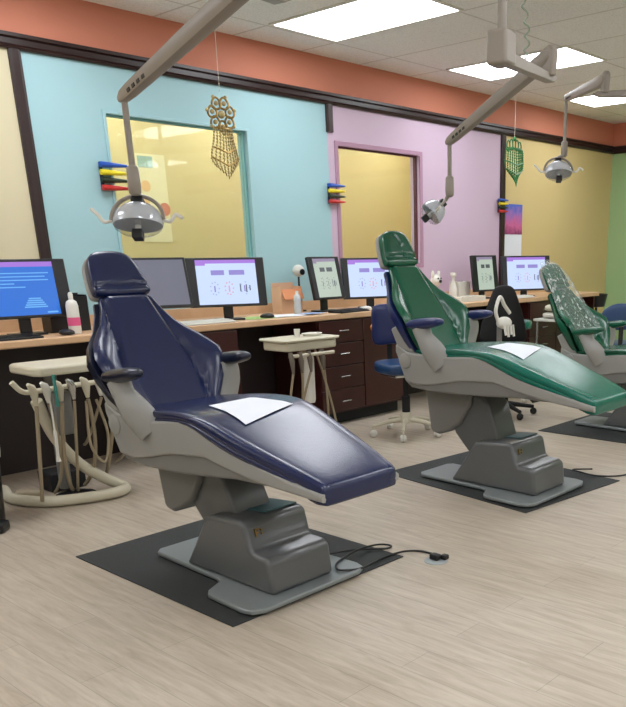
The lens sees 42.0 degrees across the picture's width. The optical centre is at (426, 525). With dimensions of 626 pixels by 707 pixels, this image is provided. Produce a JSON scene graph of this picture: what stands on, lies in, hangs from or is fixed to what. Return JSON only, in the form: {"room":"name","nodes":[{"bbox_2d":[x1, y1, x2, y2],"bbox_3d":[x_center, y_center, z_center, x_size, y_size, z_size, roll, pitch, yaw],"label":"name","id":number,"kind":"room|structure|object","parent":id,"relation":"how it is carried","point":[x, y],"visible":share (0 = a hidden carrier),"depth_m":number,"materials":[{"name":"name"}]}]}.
{"room":"dental clinic","nodes":[
{"label":"dental clinic","id":0,"kind":"room"},
{"bbox_2d":[106,117,410,257],"bbox_3d":[-2.148,-2.906,8.374,0.100,2.900,6.400,14,24,38],"label":"interior window","id":1,"kind":"structure","parent":0,"point":[377,187],"depth_m":8.18,"materials":[{"name":"yellow paint"}]},
{"bbox_2d":[134,153,172,241],"bbox_3d":[-2.600,-3.121,7.651,0.006,0.780,0.320,14,24,38],"label":"poster","id":2,"kind":"object","parent":1,"relation":"attached to","point":[152,172],"visible":0.67,"depth_m":7.64,"materials":[{"name":"paper"}]},
{"bbox_2d":[0,0,613,319],"bbox_3d":[-1.905,-2.136,6.038,0.120,2.930,13.350,14,24,38],"label":"wall","id":3,"kind":"structure","parent":0,"point":[67,98],"depth_m":6.62,"materials":[{"name":"blue paint"}]},
{"bbox_2d":[7,48,51,258],"bbox_3d":[-2.516,-2.121,5.163,0.024,1.675,0.075,14,24,38],"label":"trim","id":4,"kind":"structure","parent":3,"relation":"attached to","point":[14,55],"depth_m":5.07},
{"bbox_2d":[102,109,257,256],"bbox_3d":[-1.809,-2.456,6.005,0.082,1.051,1.221,14,24,38],"label":"window","id":5,"kind":"structure","parent":3,"relation":"in","point":[105,113],"depth_m":6.04,"materials":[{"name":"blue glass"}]},
{"bbox_2d":[0,290,545,332],"bbox_3d":[-2.273,-1.444,5.687,0.019,0.120,11.980,14,24,38],"label":"backsplash","id":6,"kind":"structure","parent":3,"relation":"attached to","point":[187,313],"depth_m":6.47,"materials":[{"name":"brown wood"}]},
{"bbox_2d":[0,30,613,153],"bbox_3d":[-1.859,-3.214,5.622,0.034,0.093,13.350,14,24,38],"label":"trim","id":7,"kind":"structure","parent":3,"relation":"attached to","point":[22,42],"depth_m":6.24,"materials":[{"name":"brown wood"}]},
{"bbox_2d":[325,104,333,132],"bbox_3d":[-0.831,-3.475,6.830,0.024,0.215,0.075,14,24,38],"label":"trim","id":8,"kind":"structure","parent":3,"relation":"attached to","point":[328,107],"depth_m":6.82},
{"bbox_2d":[334,140,423,269],"bbox_3d":[-0.445,-2.979,7.538,0.082,1.065,1.170,14,24,38],"label":"window","id":9,"kind":"structure","parent":3,"relation":"in","point":[337,144],"depth_m":7.59,"materials":[{"name":"pink paint"}]},
{"bbox_2d":[498,135,506,285],"bbox_3d":[0.842,-3.434,8.931,0.024,1.675,0.085,14,24,38],"label":"trim","id":10,"kind":"structure","parent":3,"relation":"attached to","point":[503,137],"depth_m":8.86,"materials":[{"name":"brown wood"}]},
{"bbox_2d":[504,204,522,255],"bbox_3d":[0.986,-3.370,9.144,0.005,0.555,0.340,14,24,38],"label":"wall calendar","id":11,"kind":"object","parent":3,"relation":"attached to","point":[513,218],"visible":0.89,"depth_m":9.14,"materials":[{"name":"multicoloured paper"}]},
{"bbox_2d":[505,204,522,234],"bbox_3d":[0.984,-3.481,9.106,0.005,0.320,0.340,14,24,38],"label":"picture","id":12,"kind":"object","parent":11,"relation":"on","point":[513,218],"depth_m":9.10},
{"bbox_3d":[-2.215,-2.378,5.453,0.004,0.180,0.024,14,24,38],"label":"holder","id":13,"kind":"object","parent":3,"relation":"attached to","visible":0},
{"bbox_2d":[99,169,126,175],"bbox_3d":[-2.135,-2.418,5.493,0.039,0.040,0.220,14,24,38],"label":"marker","id":14,"kind":"object","parent":13,"relation":"in","point":[101,171],"visible":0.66,"depth_m":5.46,"materials":[{"name":"yellow plastic"}]},
{"bbox_2d":[98,161,127,167],"bbox_3d":[-2.136,-2.464,5.478,0.039,0.040,0.220,14,24,38],"label":"marker","id":15,"kind":"object","parent":13,"relation":"in","point":[102,164],"visible":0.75,"depth_m":5.44,"materials":[{"name":"blue plastic"}]},
{"bbox_2d":[100,177,126,182],"bbox_3d":[-2.135,-2.373,5.508,0.039,0.040,0.220,14,24,38],"label":"marker","id":16,"kind":"object","parent":13,"relation":"in","point":[102,179],"visible":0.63,"depth_m":5.47,"materials":[{"name":"green plastic"}]},
{"bbox_2d":[101,184,127,190],"bbox_3d":[-2.134,-2.327,5.524,0.039,0.040,0.220,14,24,38],"label":"marker","id":17,"kind":"object","parent":13,"relation":"in","point":[105,187],"visible":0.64,"depth_m":5.49,"materials":[{"name":"red plastic"}]},
{"bbox_3d":[-0.856,-2.895,6.982,0.004,0.162,0.022,14,24,38],"label":"holder","id":18,"kind":"object","parent":3,"relation":"attached to","visible":0},
{"bbox_2d":[328,183,344,187],"bbox_3d":[-0.784,-2.971,7.001,0.035,0.036,0.198,14,24,38],"label":"marker","id":19,"kind":"object","parent":18,"relation":"in","point":[332,185],"visible":1,"depth_m":6.96,"materials":[{"name":"blue plastic"}]},
{"bbox_2d":[328,194,345,197],"bbox_3d":[-0.783,-2.889,7.029,0.035,0.036,0.198,14,24,38],"label":"marker","id":20,"kind":"object","parent":18,"relation":"in","point":[329,195],"visible":1,"depth_m":6.99,"materials":[{"name":"black plastic"}]},
{"bbox_2d":[328,188,345,192],"bbox_3d":[-0.784,-2.930,7.015,0.035,0.036,0.198,14,24,38],"label":"marker","id":21,"kind":"object","parent":18,"relation":"in","point":[330,190],"visible":1,"depth_m":6.98,"materials":[{"name":"yellow plastic"}]},
{"bbox_2d":[329,199,345,203],"bbox_3d":[-0.783,-2.848,7.043,0.035,0.036,0.198,14,24,38],"label":"marker","id":22,"kind":"object","parent":18,"relation":"in","point":[332,201],"visible":1,"depth_m":7.01,"materials":[{"name":"red plastic"}]},
{"bbox_2d":[0,391,625,706],"bbox_3d":[1.120,0.075,4.114,11.500,0.100,13.550,14,24,38],"label":"floor","id":23,"kind":"structure","parent":0,"point":[528,609],"depth_m":3.23,"materials":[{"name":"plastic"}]},
{"bbox_2d":[0,452,5,518],"bbox_3d":[-2.413,-0.214,4.261,0.316,0.434,0.316,14,24,38],"label":"waste bin","id":24,"kind":"object","parent":23,"relation":"on","point":[2,509],"visible":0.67,"depth_m":4.30,"materials":[{"name":"black plastic"}]},
{"bbox_2d":[0,519,9,533],"bbox_3d":[-2.260,0.005,4.200,0.109,0.054,0.112,-2,19,-4],"label":"rubber pedal","id":25,"kind":"object","parent":23,"relation":"on","point":[4,523],"visible":1,"depth_m":4.19,"materials":[{"name":"black rubber"}]},
{"bbox_2d":[16,489,39,495],"bbox_3d":[-2.375,-0.193,4.789,0.142,0.054,0.052,-2,19,-4],"label":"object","id":26,"kind":"object","parent":23,"relation":"on","point":[32,492],"visible":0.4,"depth_m":4.77,"materials":[{"name":"beige plastic"}]},
{"bbox_2d":[2,356,130,506],"bbox_3d":[-2.142,-0.564,4.707,0.686,0.804,0.749,14,24,38],"label":"dental delivery unit","id":27,"kind":"object","parent":23,"relation":"on","point":[60,419],"visible":0.93,"depth_m":4.51,"materials":[{"name":"beige plastic"}]},
{"bbox_2d":[9,356,88,376],"bbox_3d":[-2.031,-0.916,4.569,0.350,0.050,0.570,14,24,38],"label":"tray","id":28,"kind":"object","parent":27,"relation":"on","point":[41,368],"depth_m":4.40,"materials":[{"name":"beige plastic"}]},
{"bbox_2d":[56,488,95,495],"bbox_3d":[-2.107,-0.197,4.812,0.244,0.041,0.244,14,24,38],"label":"foot pedal","id":29,"kind":"object","parent":23,"relation":"on","point":[82,490],"visible":0.41,"depth_m":4.79,"materials":[{"name":"black plastic"}]},
{"bbox_2d":[199,329,241,393],"bbox_3d":[-1.801,-0.979,5.837,0.603,0.863,0.710,14,24,38],"label":"base cabinet","id":30,"kind":"object","parent":23,"relation":"on","point":[227,339],"visible":0.08,"depth_m":5.74,"materials":[{"name":"brown wood"}]},
{"bbox_2d":[76,519,402,626],"bbox_3d":[-0.896,0.147,3.809,1.230,0.006,0.977,14,24,38],"label":"floor mat","id":31,"kind":"object","parent":23,"relation":"on","point":[137,561],"visible":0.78,"depth_m":3.70,"materials":[{"name":"black rubber"}]},
{"bbox_2d":[82,251,431,614],"bbox_3d":[-0.860,-0.471,3.479,1.679,1.386,0.940,7,20,21],"label":"dental chair","id":32,"kind":"object","parent":31,"relation":"on","point":[158,378],"visible":0.98,"depth_m":3.40,"materials":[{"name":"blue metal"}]},
{"bbox_2d":[93,294,223,404],"bbox_3d":[-1.267,-0.792,3.696,0.390,0.519,0.639,14,24,38],"label":"backrest cushion","id":33,"kind":"object","parent":32,"relation":"on","point":[178,363],"depth_m":3.68,"materials":[{"name":"blue leather"}]},
{"bbox_2d":[209,397,292,423],"bbox_3d":[-0.753,-0.482,3.321,0.246,0.046,0.335,8,20,23],"label":"paper sheet","id":34,"kind":"object","parent":32,"relation":"on","point":[247,410],"visible":1,"depth_m":3.30,"materials":[{"name":"white paper"}]},
{"bbox_2d":[151,393,395,505],"bbox_3d":[-0.733,-0.370,3.368,1.285,0.277,0.570,14,24,38],"label":"seat cushion","id":35,"kind":"object","parent":32,"relation":"on","point":[297,448],"depth_m":3.12,"materials":[{"name":"blue leather"}]},
{"bbox_2d":[259,334,338,420],"bbox_3d":[-0.897,-0.960,5.827,0.518,0.812,0.624,14,24,38],"label":"cart","id":36,"kind":"object","parent":23,"relation":"on","point":[290,343],"visible":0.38,"depth_m":5.58,"materials":[{"name":"beige plastic"}]},
{"bbox_2d":[294,329,299,336],"bbox_3d":[-0.919,-1.362,5.659,0.043,0.054,0.044,14,24,38],"label":"paper cup","id":37,"kind":"object","parent":36,"relation":"on","point":[296,331],"visible":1,"depth_m":5.64,"materials":[{"name":"white paper"}]},
{"bbox_2d":[259,334,338,351],"bbox_3d":[-0.899,-1.298,5.680,0.330,0.077,0.525,14,24,38],"label":"tray","id":38,"kind":"object","parent":36,"relation":"on","point":[290,343],"depth_m":5.55,"materials":[{"name":"beige plastic"}]},
{"bbox_2d":[303,356,315,402],"bbox_3d":[-0.837,-1.041,5.669,0.087,0.345,0.088,14,24,38],"label":"canister","id":39,"kind":"object","parent":36,"relation":"on","point":[310,397],"depth_m":5.65,"materials":[{"name":"white plastic"}]},
{"bbox_2d":[301,332,321,335],"bbox_3d":[-0.829,-1.379,5.766,0.119,0.018,0.170,14,24,38],"label":"dish","id":40,"kind":"object","parent":36,"relation":"on","point":[306,333],"visible":1,"depth_m":5.75,"materials":[{"name":"white plastic"}]},
{"bbox_2d":[0,290,598,475],"bbox_3d":[-2.027,-0.972,5.633,0.649,0.985,11.980,14,24,38],"label":"desk","id":41,"kind":"object","parent":23,"relation":"on","point":[18,443],"depth_m":5.62,"materials":[{"name":"brown wood"}]},
{"bbox_2d":[0,333,43,340],"bbox_3d":[-2.479,-1.086,4.640,0.140,0.024,0.460,14,24,38],"label":"keyboard","id":42,"kind":"object","parent":41,"relation":"on","point":[23,336],"visible":1,"depth_m":4.69,"materials":[{"name":"black plastic"}]},
{"bbox_2d":[0,259,69,334],"bbox_3d":[-2.470,-1.388,4.877,0.560,0.446,0.135,-18,25,-41],"label":"monitor","id":43,"kind":"object","parent":41,"relation":"on","point":[29,288],"visible":0.87,"depth_m":4.88,"materials":[{"name":"black plastic"}]},
{"bbox_2d":[42,293,90,332],"bbox_3d":[-2.332,-1.375,5.163,0.120,0.234,0.260,14,24,38],"label":"speaker","id":44,"kind":"object","parent":41,"relation":"on","point":[50,324],"visible":0.42,"depth_m":5.14,"materials":[{"name":"black plastic"}]},
{"bbox_2d":[59,329,74,334],"bbox_3d":[-2.218,-1.191,4.924,0.110,0.034,0.065,7,20,21],"label":"computer mouse","id":45,"kind":"object","parent":41,"relation":"on","point":[63,331],"visible":1,"depth_m":4.90,"materials":[{"name":"black plastic"}]},
{"bbox_2d":[65,292,81,333],"bbox_3d":[-2.203,-1.323,4.982,0.077,0.250,0.077,14,24,38],"label":"lotion bottle","id":46,"kind":"object","parent":41,"relation":"on","point":[72,310],"visible":0.93,"depth_m":4.96,"materials":[{"name":"white plastic"}]},
{"bbox_2d":[131,257,192,308],"bbox_3d":[-1.894,-1.617,5.533,0.500,0.446,0.160,-12,22,-31],"label":"monitor","id":47,"kind":"object","parent":41,"relation":"on","point":[167,279],"visible":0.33,"depth_m":5.54,"materials":[{"name":"black plastic"}]},
{"bbox_2d":[179,318,235,325],"bbox_3d":[-1.577,-1.433,5.638,0.140,0.024,0.460,14,24,38],"label":"keyboard","id":48,"kind":"object","parent":41,"relation":"on","point":[218,320],"visible":0.88,"depth_m":5.62,"materials":[{"name":"white plastic"}]},
{"bbox_2d":[185,257,267,319],"bbox_3d":[-1.475,-1.743,5.901,0.565,0.441,0.135,-9,21,-24],"label":"monitor","id":49,"kind":"object","parent":41,"relation":"on","point":[228,283],"visible":0.88,"depth_m":5.85,"materials":[{"name":"black plastic"}]},
{"bbox_2d":[244,316,280,319],"bbox_3d":[-1.291,-1.591,6.132,0.242,0.004,0.304,17,25,42],"label":"paper sheet","id":50,"kind":"object","parent":41,"relation":"on","point":[256,317],"visible":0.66,"depth_m":6.07,"materials":[{"name":"green paper"}]},
{"bbox_2d":[260,313,273,317],"bbox_3d":[-1.217,-1.597,6.091,0.110,0.034,0.065,-11,21,-28],"label":"computer mouse","id":51,"kind":"object","parent":50,"relation":"on","point":[266,315],"visible":1,"depth_m":6.07,"materials":[{"name":"black plastic"}]},
{"bbox_2d":[271,282,303,313],"bbox_3d":[-1.143,-1.883,6.619,0.143,0.239,0.240,13,23,35],"label":"carton","id":52,"kind":"object","parent":41,"relation":"on","point":[283,294],"visible":0.87,"depth_m":6.57,"materials":[{"name":"orange cardboard"}]},
{"bbox_2d":[274,314,302,316],"bbox_3d":[-1.113,-1.647,6.279,0.212,0.004,0.316,17,25,41],"label":"paper sheet","id":53,"kind":"object","parent":41,"relation":"on","point":[281,315],"visible":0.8,"depth_m":6.28,"materials":[{"name":"white paper"}]},
{"bbox_2d":[294,291,301,313],"bbox_3d":[-1.051,-1.810,6.492,0.060,0.180,0.060,14,24,38],"label":"water bottle","id":54,"kind":"object","parent":41,"relation":"on","point":[297,305],"visible":0.96,"depth_m":6.47,"materials":[{"name":"plastic"}]},
{"bbox_2d":[292,265,306,310],"bbox_3d":[-1.078,-2.011,6.778,0.107,0.379,0.100,14,24,38],"label":"webcam","id":55,"kind":"object","parent":41,"relation":"on","point":[298,271],"visible":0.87,"depth_m":6.70,"materials":[{"name":"white plastic"}]},
{"bbox_2d":[0,291,598,349],"bbox_3d":[-2.024,-1.344,5.501,0.630,0.045,11.980,14,24,38],"label":"countertop","id":56,"kind":"structure","parent":41,"relation":"on","point":[51,338],"depth_m":5.98,"materials":[{"name":"brown wood"}]},
{"bbox_2d":[300,312,326,313],"bbox_3d":[-0.932,-1.706,6.429,0.122,0.004,0.240,12,22,33],"label":"paper sheet","id":57,"kind":"object","parent":41,"relation":"on","point":[311,312],"visible":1,"depth_m":6.41,"materials":[{"name":"paper"}]},
{"bbox_2d":[305,256,345,311],"bbox_3d":[-0.858,-2.016,6.691,0.149,0.438,0.345,14,24,38],"label":"monitor","id":58,"kind":"object","parent":41,"relation":"on","point":[324,273],"visible":0.96,"depth_m":6.65,"materials":[{"name":"black plastic"}]},
{"bbox_2d":[328,308,369,312],"bbox_3d":[-0.650,-1.796,6.679,0.140,0.024,0.360,13,23,35],"label":"keyboard","id":59,"kind":"object","parent":41,"relation":"on","point":[347,310],"visible":1,"depth_m":6.62,"materials":[{"name":"black plastic"}]},
{"bbox_2d":[340,258,388,307],"bbox_3d":[-0.504,-2.146,7.082,0.540,0.426,0.135,-9,21,-24],"label":"monitor","id":60,"kind":"object","parent":41,"relation":"on","point":[362,278],"visible":0.71,"depth_m":7.00,"materials":[{"name":"black plastic"}]},
{"bbox_2d":[430,271,441,287],"bbox_3d":[0.098,-2.387,7.979,0.138,0.295,0.140,14,24,38],"label":"stuffed toy","id":61,"kind":"object","parent":41,"relation":"on","point":[436,280],"visible":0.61,"depth_m":7.93,"materials":[{"name":"white fabric"}]},
{"bbox_2d":[449,272,456,295],"bbox_3d":[0.266,-2.434,8.146,0.084,0.274,0.084,14,24,38],"label":"spray bottle","id":62,"kind":"object","parent":41,"relation":"on","point":[453,288],"visible":0.7,"depth_m":8.12,"materials":[{"name":"white plastic"}]},
{"bbox_2d":[450,281,469,295],"bbox_3d":[0.343,-2.450,8.335,0.120,0.181,0.200,14,24,38],"label":"glove box","id":63,"kind":"object","parent":41,"relation":"on","point":[463,287],"visible":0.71,"depth_m":8.28,"materials":[{"name":"white cardboard"}]},
{"bbox_2d":[453,295,485,301],"bbox_3d":[0.403,-2.271,8.011,0.160,0.049,0.400,14,24,38],"label":"tray","id":64,"kind":"object","parent":41,"relation":"on","point":[468,298],"visible":0.77,"depth_m":7.97,"materials":[{"name":"white plastic"}]},
{"bbox_2d":[469,255,498,298],"bbox_3d":[0.578,-2.593,8.357,0.380,0.433,0.136,-18,25,-41],"label":"monitor","id":65,"kind":"object","parent":41,"relation":"on","point":[484,275],"visible":0.79,"depth_m":8.30,"materials":[{"name":"black plastic"}]},
{"bbox_2d":[500,255,549,295],"bbox_3d":[1.056,-2.704,8.684,0.580,0.423,0.136,-8,20,-20],"label":"monitor","id":66,"kind":"object","parent":41,"relation":"on","point":[521,273],"visible":0.79,"depth_m":8.62,"materials":[{"name":"black plastic"}]},
{"bbox_2d":[517,295,534,297],"bbox_3d":[0.960,-2.425,8.485,0.140,0.024,0.440,14,24,38],"label":"keyboard","id":67,"kind":"object","parent":41,"relation":"on","point":[518,296],"visible":0.5,"depth_m":8.52,"materials":[{"name":"white plastic"}]},
{"bbox_2d":[272,316,402,422],"bbox_3d":[-0.738,-1.394,7.029,0.603,0.863,1.010,14,24,38],"label":"base cabinet","id":68,"kind":"object","parent":23,"relation":"on","point":[357,390],"visible":0.69,"depth_m":6.76,"materials":[{"name":"brown wood"}]},
{"bbox_2d":[370,304,441,441],"bbox_3d":[-0.182,-1.201,6.225,0.562,0.997,0.545,-11,21,-28],"label":"stool","id":69,"kind":"object","parent":23,"relation":"on","point":[382,324],"visible":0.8,"depth_m":6.24,"materials":[{"name":"blue plastic"}]},
{"bbox_2d":[424,557,447,564],"bbox_3d":[0.042,0.161,3.735,0.110,0.006,0.110,14,24,38],"label":"floor outlet","id":70,"kind":"object","parent":23,"relation":"on","point":[427,560],"visible":0.78,"depth_m":3.71,"materials":[{"name":"silver metal"}]},
{"bbox_2d":[429,552,448,560],"bbox_3d":[0.057,0.142,3.733,0.073,0.027,0.063,14,24,38],"label":"plug","id":71,"kind":"object","parent":70,"relation":"in","point":[434,556],"visible":1,"depth_m":3.72,"materials":[{"name":"black plastic"}]},
{"bbox_2d":[494,295,514,341],"bbox_3d":[0.544,-1.198,6.086,0.360,1.062,0.360,14,24,38],"label":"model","id":72,"kind":"object","parent":23,"relation":"on","point":[504,323],"visible":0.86,"depth_m":5.95,"materials":[{"name":"white plastic"}]},
{"bbox_2d":[396,451,619,512],"bbox_3d":[0.457,-0.316,5.132,0.923,0.006,1.252,-17,25,-40],"label":"floor mat","id":73,"kind":"object","parent":23,"relation":"on","point":[412,473],"visible":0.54,"depth_m":4.98,"materials":[{"name":"black rubber"}]},
{"bbox_2d":[375,231,625,506],"bbox_3d":[0.425,-0.994,4.809,1.644,1.496,1.060,7,20,21],"label":"dental chair","id":74,"kind":"object","parent":73,"relation":"on","point":[467,382],"visible":0.99,"depth_m":4.71,"materials":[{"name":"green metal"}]},
{"bbox_2d":[388,265,469,348],"bbox_3d":[-0.017,-1.335,4.961,0.375,0.529,0.639,14,24,38],"label":"backrest cushion","id":75,"kind":"object","parent":74,"relation":"on","point":[411,295],"depth_m":4.94,"materials":[{"name":"green leather"}]},
{"bbox_2d":[488,343,540,359],"bbox_3d":[0.489,-1.006,4.601,0.245,0.054,0.334,8,20,23],"label":"paper sheet","id":76,"kind":"object","parent":74,"relation":"on","point":[522,351],"visible":1,"depth_m":4.58,"materials":[{"name":"white paper"}]},
{"bbox_2d":[416,341,625,414],"bbox_3d":[0.509,-0.887,4.648,1.280,0.300,0.570,14,24,38],"label":"seat cushion","id":77,"kind":"object","parent":74,"relation":"on","point":[466,371],"depth_m":4.44,"materials":[{"name":"green leather"}]},
{"bbox_2d":[479,285,536,419],"bbox_3d":[0.709,-1.493,6.896,0.530,1.101,0.622,-3,19,-6],"label":"chair","id":78,"kind":"object","parent":23,"relation":"on","point":[488,332],"visible":0.41,"depth_m":6.93,"materials":[{"name":"black fabric"}]},
{"bbox_2d":[521,319,531,401],"bbox_3d":[0.763,-1.618,7.806,0.545,0.754,0.562,7,20,22],"label":"stool","id":79,"kind":"object","parent":23,"relation":"on","point":[528,323],"visible":0.12,"depth_m":7.61,"materials":[{"name":"green plastic"}]},
{"bbox_2d":[533,317,554,343],"bbox_3d":[1.520,-1.905,8.707,0.400,0.704,0.760,14,24,38],"label":"side table","id":80,"kind":"object","parent":23,"relation":"on","point":[543,319],"visible":0.21,"depth_m":8.45,"materials":[{"name":"white plastic"}]},
{"bbox_2d":[543,312,553,317],"bbox_3d":[1.496,-2.264,8.562,0.300,0.064,0.640,14,24,38],"label":"bag","id":81,"kind":"object","parent":80,"relation":"on","point":[547,314],"visible":0.19,"depth_m":8.37,"materials":[{"name":"white plastic"}]},
{"bbox_2d":[545,305,551,310],"bbox_3d":[1.469,-2.324,8.510,0.280,0.075,0.560,11,22,32],"label":"bag","id":82,"kind":"object","parent":81,"relation":"on","point":[548,307],"visible":0.13,"depth_m":8.33,"materials":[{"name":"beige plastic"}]},
{"bbox_2d":[520,298,581,352],"bbox_3d":[1.254,-2.173,9.266,0.603,0.863,1.100,14,24,38],"label":"base cabinet","id":83,"kind":"object","parent":23,"relation":"on","point":[548,332],"visible":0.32,"depth_m":8.80,"materials":[{"name":"brown wood"}]},
{"bbox_2d":[538,412,625,443],"bbox_3d":[1.671,-0.779,6.460,1.170,0.006,1.020,14,24,38],"label":"floor mat","id":84,"kind":"object","parent":23,"relation":"on","point":[570,428],"visible":0.59,"depth_m":6.38,"materials":[{"name":"black rubber"}]},
{"bbox_2d":[539,263,625,431],"bbox_3d":[1.620,-1.399,6.298,1.682,1.258,0.736,14,24,38],"label":"dental chair","id":85,"kind":"object","parent":84,"relation":"on","point":[592,346],"visible":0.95,"depth_m":6.37,"materials":[{"name":"green leather"}]},
{"bbox_2d":[542,262,595,326],"bbox_3d":[1.168,-1.845,6.524,0.505,0.617,0.507,14,24,38],"label":"plastic cover","id":86,"kind":"object","parent":85,"relation":"on","point":[552,290],"visible":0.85,"depth_m":6.48,"materials":[{"name":"white"}]},
{"bbox_2d":[552,288,609,350],"bbox_3d":[1.236,-1.666,6.539,0.390,0.519,0.639,14,24,38],"label":"backrest cushion","id":87,"kind":"object","parent":85,"relation":"on","point":[569,341],"depth_m":6.48,"materials":[{"name":"green leather"}]},
{"bbox_2d":[578,345,625,355],"bbox_3d":[1.770,-1.244,6.210,1.285,0.277,0.570,14,24,38],"label":"seat cushion","id":88,"kind":"object","parent":85,"relation":"on","point":[602,350],"depth_m":6.16,"materials":[{"name":"green leather"}]},
{"bbox_2d":[594,293,607,310],"bbox_3d":[2.085,-2.423,9.947,0.260,0.879,0.260,14,24,38],"label":"wire basket","id":89,"kind":"object","parent":23,"relation":"on","point":[600,300],"visible":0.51,"depth_m":9.74,"materials":[{"name":"black metal"}]},
{"bbox_2d":[602,303,625,344],"bbox_3d":[1.931,-1.842,8.233,0.562,0.880,0.545,-1,19,0],"label":"stool","id":90,"kind":"object","parent":23,"relation":"on","point":[615,312],"visible":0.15,"depth_m":7.92,"materials":[{"name":"blue leather"}]},
{"bbox_2d":[84,0,625,123],"bbox_3d":[1.758,-2.603,2.613,9.740,0.060,13.550,14,24,38],"label":"ceiling","id":91,"kind":"structure","parent":0,"point":[424,50],"depth_m":6.15,"materials":[{"name":"tile"}]},
{"bbox_2d":[90,0,289,240],"bbox_3d":[-0.820,-1.753,2.648,0.574,1.511,1.296,-10,21,-27],"label":"lamp","id":92,"kind":"object","parent":91,"relation":"hanging from","point":[136,216],"visible":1,"depth_m":3.05,"materials":[{"name":"beige metal"}]},
{"bbox_2d":[132,228,143,240],"bbox_3d":[-1.181,-1.189,3.276,0.041,0.049,0.051,-2,19,-4],"label":"bulb socket","id":93,"kind":"object","parent":92,"relation":"attached to","point":[137,233],"depth_m":3.26,"materials":[{"name":"black plastic"}]},
{"bbox_2d":[205,30,239,178],"bbox_3d":[-1.406,-2.929,5.447,0.066,1.059,0.253,13,23,35],"label":"hanging ornament","id":94,"kind":"object","parent":91,"relation":"hanging from","point":[221,114],"visible":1,"depth_m":5.51,"materials":[{"name":"metal"}]},
{"bbox_2d":[269,0,463,41],"bbox_3d":[-0.439,-3.537,5.573,1.240,0.011,0.670,14,24,38],"label":"recessed light","id":95,"kind":"object","parent":91,"relation":"in","point":[349,19],"visible":1,"depth_m":5.56,"materials":[{"name":"white plastic"}]},
{"bbox_2d":[446,61,517,80],"bbox_3d":[0.548,-4.115,7.251,0.464,0.011,0.714,14,24,38],"label":"recessed light","id":96,"kind":"object","parent":91,"relation":"in","point":[481,70],"depth_m":7.26,"materials":[{"name":"white plastic"}]},
{"bbox_2d":[421,0,557,224],"bbox_3d":[0.331,-2.286,4.028,0.497,1.409,1.412,-5,19,-13],"label":"lamp","id":97,"kind":"object","parent":91,"relation":"hanging from","point":[501,41],"visible":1,"depth_m":3.82,"materials":[{"name":"beige metal"}]},
{"bbox_2d":[421,214,429,222],"bbox_3d":[-0.010,-1.796,4.679,0.050,0.051,0.038,-5,19,-13],"label":"bulb socket","id":98,"kind":"object","parent":97,"relation":"attached to","point":[426,217],"depth_m":4.66,"materials":[{"name":"black plastic"}]},
{"bbox_2d":[505,104,523,184],"bbox_3d":[0.882,-3.884,7.991,0.060,0.929,0.333,13,23,36],"label":"hanging ornament","id":99,"kind":"object","parent":91,"relation":"hanging from","point":[515,176],"visible":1,"depth_m":8.03,"materials":[{"name":"metal"}]},
{"bbox_2d":[521,0,529,58],"bbox_3d":[0.452,-2.549,3.691,0.032,0.706,0.090,14,24,38],"label":"decoration","id":100,"kind":"object","parent":91,"relation":"hanging from","point":[523,3],"visible":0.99,"depth_m":3.77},
{"bbox_2d":[533,71,625,182],"bbox_3d":[1.195,-3.013,5.602,0.552,1.059,1.208,-13,22,-31],"label":"lamp","id":101,"kind":"object","parent":91,"relation":"hanging from","point":[558,169],"visible":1,"depth_m":6.06,"materials":[{"name":"beige metal"}]},
{"bbox_2d":[555,175,561,182],"bbox_3d":[1.018,-2.678,6.190,0.043,0.052,0.054,-2,19,-4],"label":"bulb socket","id":102,"kind":"object","parent":101,"relation":"attached to","point":[558,178],"depth_m":6.17,"materials":[{"name":"black plastic"}]},
{"bbox_2d":[556,45,606,68],"bbox_3d":[1.149,-3.960,6.771,0.499,0.011,0.711,14,24,38],"label":"recessed light","id":103,"kind":"object","parent":91,"relation":"in","point":[569,56],"depth_m":6.81,"materials":[{"name":"white plastic"}]},
{"bbox_2d":[563,89,625,107],"bbox_3d":[2.153,-4.550,8.482,1.240,0.011,0.670,14,24,38],"label":"recessed light","id":104,"kind":"object","parent":91,"relation":"in","point":[591,100],"visible":0.59,"depth_m":8.75,"materials":[{"name":"white plastic"}]},
{"bbox_2d":[571,96,625,106],"bbox_3d":[2.153,-4.551,8.481,1.200,0.006,0.624,14,24,38],"label":"diffuser","id":105,"kind":"object","parent":104,"relation":"attached to","point":[591,101],"depth_m":8.76,"materials":[{"name":"white plastic"}]},
{"bbox_2d":[604,123,625,339],"bbox_3d":[6.067,-2.889,7.981,9.640,2.930,0.100,14,24,38],"label":"wall","id":106,"kind":"structure","parent":0,"point":[615,282],"depth_m":10.69,"materials":[{"name":"green paint"}]},
{"bbox_2d":[613,145,625,153],"bbox_3d":[6.056,-3.953,7.527,9.520,0.093,0.034,14,24,38],"label":"trim","id":107,"kind":"structure","parent":106,"relation":"attached to","point":[617,149],"depth_m":10.37,"materials":[{"name":"brown wood"}]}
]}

